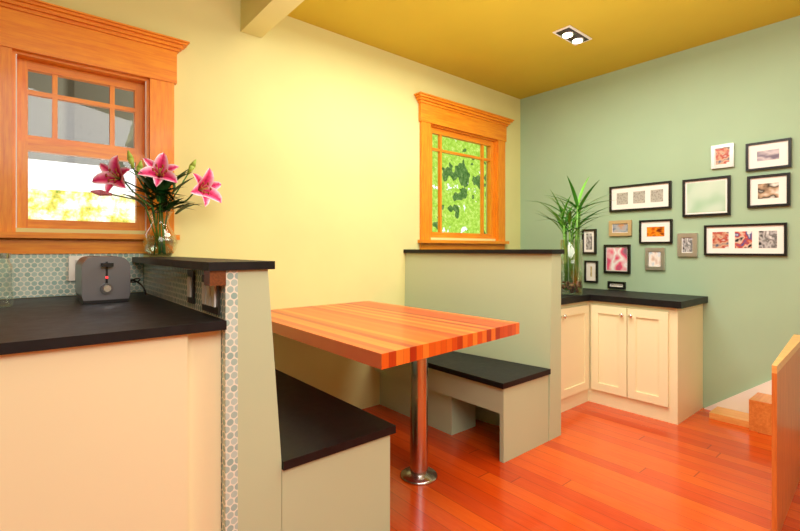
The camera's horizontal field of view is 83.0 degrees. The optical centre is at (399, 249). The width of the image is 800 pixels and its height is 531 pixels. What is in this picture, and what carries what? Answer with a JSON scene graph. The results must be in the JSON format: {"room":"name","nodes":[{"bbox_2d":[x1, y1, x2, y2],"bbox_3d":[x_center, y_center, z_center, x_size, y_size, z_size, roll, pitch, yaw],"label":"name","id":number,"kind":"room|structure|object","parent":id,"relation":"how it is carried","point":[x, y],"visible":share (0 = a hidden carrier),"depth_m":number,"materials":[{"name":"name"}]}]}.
{"room":"kitchen dining nook","nodes":[
{"label":"kitchen dining nook","id":0,"kind":"room"},
{"bbox_2d":[132,257,281,530],"bbox_3d":[-0.864,0.579,1.874,0.234,1.082,1.215,0,0,-40],"label":"wall","id":1,"kind":"structure","parent":0,"point":[251,463],"depth_m":1.43,"materials":[{"name":"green paint"}]},
{"bbox_2d":[90,150,221,254],"bbox_3d":[-1.161,-0.220,2.194,0.548,0.513,0.262,0,0,-40],"label":"flowers","id":2,"kind":"object","parent":1,"relation":"on","point":[159,174],"visible":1,"depth_m":2.20,"materials":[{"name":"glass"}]},
{"bbox_2d":[187,270,194,303],"bbox_3d":[-0.758,0.135,1.635,0.012,0.118,0.074,0,0,-40],"label":"light switch","id":3,"kind":"object","parent":1,"relation":"attached to","point":[190,273],"visible":1,"depth_m":1.62,"materials":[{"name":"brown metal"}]},
{"bbox_2d":[202,275,219,314],"bbox_3d":[-0.617,0.145,1.466,0.012,0.118,0.166,0,0,-40],"label":"light switch","id":4,"kind":"object","parent":1,"relation":"attached to","point":[210,295],"visible":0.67,"depth_m":1.45,"materials":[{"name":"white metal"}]},
{"bbox_2d":[0,0,519,408],"bbox_3d":[-1.518,-0.165,2.198,6.900,2.570,0.120,0,0,-40],"label":"wall","id":5,"kind":"structure","parent":0,"point":[309,134],"depth_m":2.87,"materials":[{"name":"yellow paint"}]},
{"bbox_2d":[0,253,142,298],"bbox_3d":[-2.706,0.094,1.113,3.666,0.238,0.012,0,0,-40],"label":"tile backsplash","id":6,"kind":"structure","parent":5,"relation":"attached to","point":[21,275],"depth_m":2.03,"materials":[{"name":"green tile"}]},
{"bbox_2d":[69,256,83,280],"bbox_3d":[-1.499,0.087,2.109,0.075,0.115,0.010,0,0,-40],"label":"wall outlet","id":7,"kind":"object","parent":6,"relation":"attached to","point":[72,259],"visible":0.3,"depth_m":2.09,"materials":[{"name":"white paint"}]},
{"bbox_2d":[0,0,189,253],"bbox_3d":[-1.495,-0.533,2.152,0.882,1.106,0.178,0,0,-40],"label":"window","id":8,"kind":"structure","parent":5,"relation":"in","point":[37,36],"depth_m":2.12,"materials":[{"name":"orange wood"}]},
{"bbox_2d":[414,91,513,248],"bbox_3d":[0.548,-0.583,3.866,1.174,1.225,0.178,0,0,-40],"label":"window","id":9,"kind":"structure","parent":5,"relation":"in","point":[439,116],"depth_m":3.83,"materials":[{"name":"orange wood"}]},
{"bbox_2d":[241,0,303,37],"bbox_3d":[0.924,-1.355,0.514,0.124,0.190,5.600,0,0,-40],"label":"ceiling beam","id":10,"kind":"structure","parent":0,"point":[258,17],"depth_m":2.47,"materials":[{"name":"yellow paint"}]},
{"bbox_2d":[404,249,564,440],"bbox_3d":[0.509,0.560,3.073,0.310,1.120,1.143,0,0,-40],"label":"wall","id":11,"kind":"structure","parent":0,"point":[523,286],"depth_m":2.86,"materials":[{"name":"green paint"}]},
{"bbox_2d":[287,0,799,98],"bbox_3d":[0.320,-1.450,0.007,6.900,0.001,5.600,0,0,-40],"label":"ceiling","id":12,"kind":"structure","parent":0,"point":[509,47],"depth_m":3.00,"materials":[{"name":"yellow paint"}]},
{"bbox_2d":[553,25,591,44],"bbox_3d":[1.167,-1.436,3.058,0.290,0.024,0.125,0,0,-40],"label":"recessed light","id":13,"kind":"object","parent":12,"relation":"in","point":[569,33],"visible":1,"depth_m":3.03,"materials":[{"name":"white paint"}]},
{"bbox_2d":[362,401,799,530],"bbox_3d":[0.320,1.120,0.007,6.900,0.001,5.600,0,0,-40],"label":"floor","id":14,"kind":"structure","parent":0,"point":[608,468],"depth_m":2.18,"materials":[{"name":"brown wood"}]},
{"bbox_2d":[0,292,226,530],"bbox_3d":[-1.475,0.667,1.350,1.476,0.905,1.204,0,0,-40],"label":"kitchen counter","id":15,"kind":"object","parent":14,"relation":"on","point":[110,413],"depth_m":1.21,"materials":[{"name":"beige paint"}]},
{"bbox_2d":[0,253,10,258],"bbox_3d":[-1.504,0.114,1.675,0.110,0.200,0.110,0,0,-40],"label":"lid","id":16,"kind":"object","parent":15,"relation":"on","point":[2,255],"visible":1,"depth_m":1.67,"materials":[{"name":"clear glass"}]},
{"bbox_2d":[75,256,146,303],"bbox_3d":[-1.248,0.121,1.969,0.254,0.186,0.386,0,0,-40],"label":"toaster","id":17,"kind":"object","parent":15,"relation":"on","point":[98,279],"visible":1,"depth_m":1.81,"materials":[{"name":"silver metal"}]},
{"bbox_2d":[275,369,395,530],"bbox_3d":[-0.590,0.908,2.104,0.477,0.423,1.215,0,0,-40],"label":"bench","id":18,"kind":"object","parent":14,"relation":"on","point":[335,453],"visible":0.51,"depth_m":1.69,"materials":[{"name":"black stone"}]},
{"bbox_2d":[271,301,518,485],"bbox_3d":[-0.137,0.743,2.397,0.941,0.755,1.348,0,0,-40],"label":"dining table","id":19,"kind":"object","parent":14,"relation":"on","point":[378,335],"visible":0.98,"depth_m":2.17,"materials":[{"name":"brown wood"}]},
{"bbox_2d":[374,351,550,462],"bbox_3d":[0.340,0.908,2.930,0.448,0.423,1.143,0,0,-40],"label":"bench","id":20,"kind":"object","parent":14,"relation":"on","point":[458,382],"visible":0.79,"depth_m":2.62,"materials":[{"name":"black wood"}]},
{"bbox_2d":[561,288,707,424],"bbox_3d":[1.212,0.725,3.394,1.176,0.790,1.555,0,0,-40],"label":"base cabinet","id":21,"kind":"object","parent":14,"relation":"on","point":[641,353],"visible":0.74,"depth_m":3.10,"materials":[{"name":"beige paint"}]},
{"bbox_2d":[533,176,615,292],"bbox_3d":[1.301,-0.110,3.288,0.535,0.879,0.606,0,0,-40],"label":"bamboo plant","id":22,"kind":"object","parent":21,"relation":"on","point":[571,285],"visible":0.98,"depth_m":3.32,"materials":[{"name":"green plant"}]},
{"bbox_2d":[704,380,771,435],"bbox_3d":[2.256,0.887,2.879,0.238,0.465,0.610,0,0,-40],"label":"staircase","id":23,"kind":"structure","parent":14,"relation":"on","point":[751,408],"depth_m":2.91,"materials":[{"name":"white paint"}]},
{"bbox_2d":[772,334,799,530],"bbox_3d":[1.762,0.784,2.060,0.900,0.672,0.045,0,0,-43],"label":"wooden stair railing","id":24,"kind":"object","parent":14,"relation":"on","point":[786,367],"visible":1,"depth_m":1.87,"materials":[{"name":"brown wood"}]},
{"bbox_2d":[520,16,799,407],"bbox_3d":[2.963,-0.165,2.225,0.001,2.570,5.600,0,0,-40],"label":"wall","id":25,"kind":"structure","parent":0,"point":[660,119],"depth_m":3.25,"materials":[{"name":"green paint"}]},
{"bbox_2d":[582,229,596,253],"bbox_3d":[1.602,-0.066,3.829,0.020,0.209,0.123,0,0,-40],"label":"picture frame","id":26,"kind":"object","parent":25,"relation":"attached to","point":[589,240],"visible":0.99,"depth_m":3.83,"materials":[{"name":"black"}]},
{"bbox_2d":[584,261,597,282],"bbox_3d":[1.613,0.187,3.815,0.020,0.183,0.114,0,0,-40],"label":"picture frame","id":27,"kind":"object","parent":25,"relation":"attached to","point":[590,267],"visible":1,"depth_m":3.81,"materials":[{"name":"black"}]},
{"bbox_2d":[607,281,625,288],"bbox_3d":[1.750,0.289,3.652,0.020,0.058,0.140,0,0,-40],"label":"picture frame","id":28,"kind":"object","parent":25,"relation":"attached to","point":[610,284],"visible":1,"depth_m":3.65,"materials":[{"name":"black"}]},
{"bbox_2d":[604,244,630,273],"bbox_3d":[1.751,0.077,3.651,0.020,0.232,0.209,0,0,-40],"label":"picture frame","id":29,"kind":"object","parent":25,"relation":"attached to","point":[617,258],"visible":1,"depth_m":3.64,"materials":[{"name":"black"}]},
{"bbox_2d":[609,220,631,235],"bbox_3d":[1.768,-0.170,3.631,0.020,0.124,0.176,0,0,-40],"label":"picture frame","id":30,"kind":"object","parent":25,"relation":"attached to","point":[620,227],"visible":1,"depth_m":3.62,"materials":[{"name":"brown wood"}]},
{"bbox_2d":[609,181,671,211],"bbox_3d":[1.861,-0.406,3.520,0.020,0.205,0.456,0,0,-40],"label":"picture frame","id":31,"kind":"object","parent":25,"relation":"attached to","point":[654,195],"visible":1,"depth_m":3.51,"materials":[{"name":"black"}]},
{"bbox_2d":[645,248,664,269],"bbox_3d":[1.935,0.071,3.431,0.020,0.168,0.137,0,0,-40],"label":"picture frame","id":32,"kind":"object","parent":25,"relation":"attached to","point":[654,257],"visible":1,"depth_m":3.43,"materials":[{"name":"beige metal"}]},
{"bbox_2d":[639,219,672,243],"bbox_3d":[1.937,-0.135,3.429,0.020,0.181,0.231,0,0,-40],"label":"picture frame","id":33,"kind":"object","parent":25,"relation":"attached to","point":[659,231],"visible":1,"depth_m":3.42,"materials":[{"name":"black"}]},
{"bbox_2d":[677,233,697,256],"bbox_3d":[2.075,-0.033,3.265,0.020,0.168,0.125,0,0,-40],"label":"picture frame","id":34,"kind":"object","parent":25,"relation":"attached to","point":[687,243],"visible":1,"depth_m":3.26,"materials":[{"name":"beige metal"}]},
{"bbox_2d":[682,175,730,216],"bbox_3d":[2.148,-0.368,3.177,0.020,0.269,0.288,0,0,-40],"label":"picture frame","id":35,"kind":"object","parent":25,"relation":"attached to","point":[709,196],"visible":1,"depth_m":3.17,"materials":[{"name":"black"}]},
{"bbox_2d":[711,143,734,168],"bbox_3d":[2.212,-0.638,3.101,0.020,0.160,0.130,0,0,-40],"label":"picture frame","id":36,"kind":"object","parent":25,"relation":"attached to","point":[722,156],"visible":1,"depth_m":3.10,"materials":[{"name":"white paper"}]},
{"bbox_2d":[704,222,786,255],"bbox_3d":[2.287,-0.064,3.012,0.020,0.210,0.449,0,0,-40],"label":"picture frame","id":37,"kind":"object","parent":25,"relation":"attached to","point":[759,239],"visible":1,"depth_m":3.00,"materials":[{"name":"black"}]},
{"bbox_2d":[745,137,791,171],"bbox_3d":[2.370,-0.607,2.913,0.020,0.183,0.231,0,0,-40],"label":"picture frame","id":38,"kind":"object","parent":25,"relation":"attached to","point":[771,154],"visible":1,"depth_m":2.91,"materials":[{"name":"black"}]},
{"bbox_2d":[747,172,790,207],"bbox_3d":[2.371,-0.377,2.912,0.020,0.209,0.218,0,0,-40],"label":"picture frame","id":39,"kind":"object","parent":25,"relation":"attached to","point":[769,190],"visible":1,"depth_m":2.91,"materials":[{"name":"black"}]},
{"label":"outside","id":40,"kind":"structure","parent":0,"visible":0},
{"bbox_2d":[28,71,134,222],"bbox_3d":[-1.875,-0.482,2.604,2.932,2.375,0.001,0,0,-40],"label":"window glass","id":41,"kind":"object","parent":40,"point":[59,186],"depth_m":2.61,"materials":[{"name":"clear glass"}]},
{"bbox_2d":[432,134,485,233],"bbox_3d":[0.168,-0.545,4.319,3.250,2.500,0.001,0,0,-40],"label":"window glass","id":42,"kind":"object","parent":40,"point":[460,175],"depth_m":4.69,"materials":[{"name":"clear glass"}]}
]}

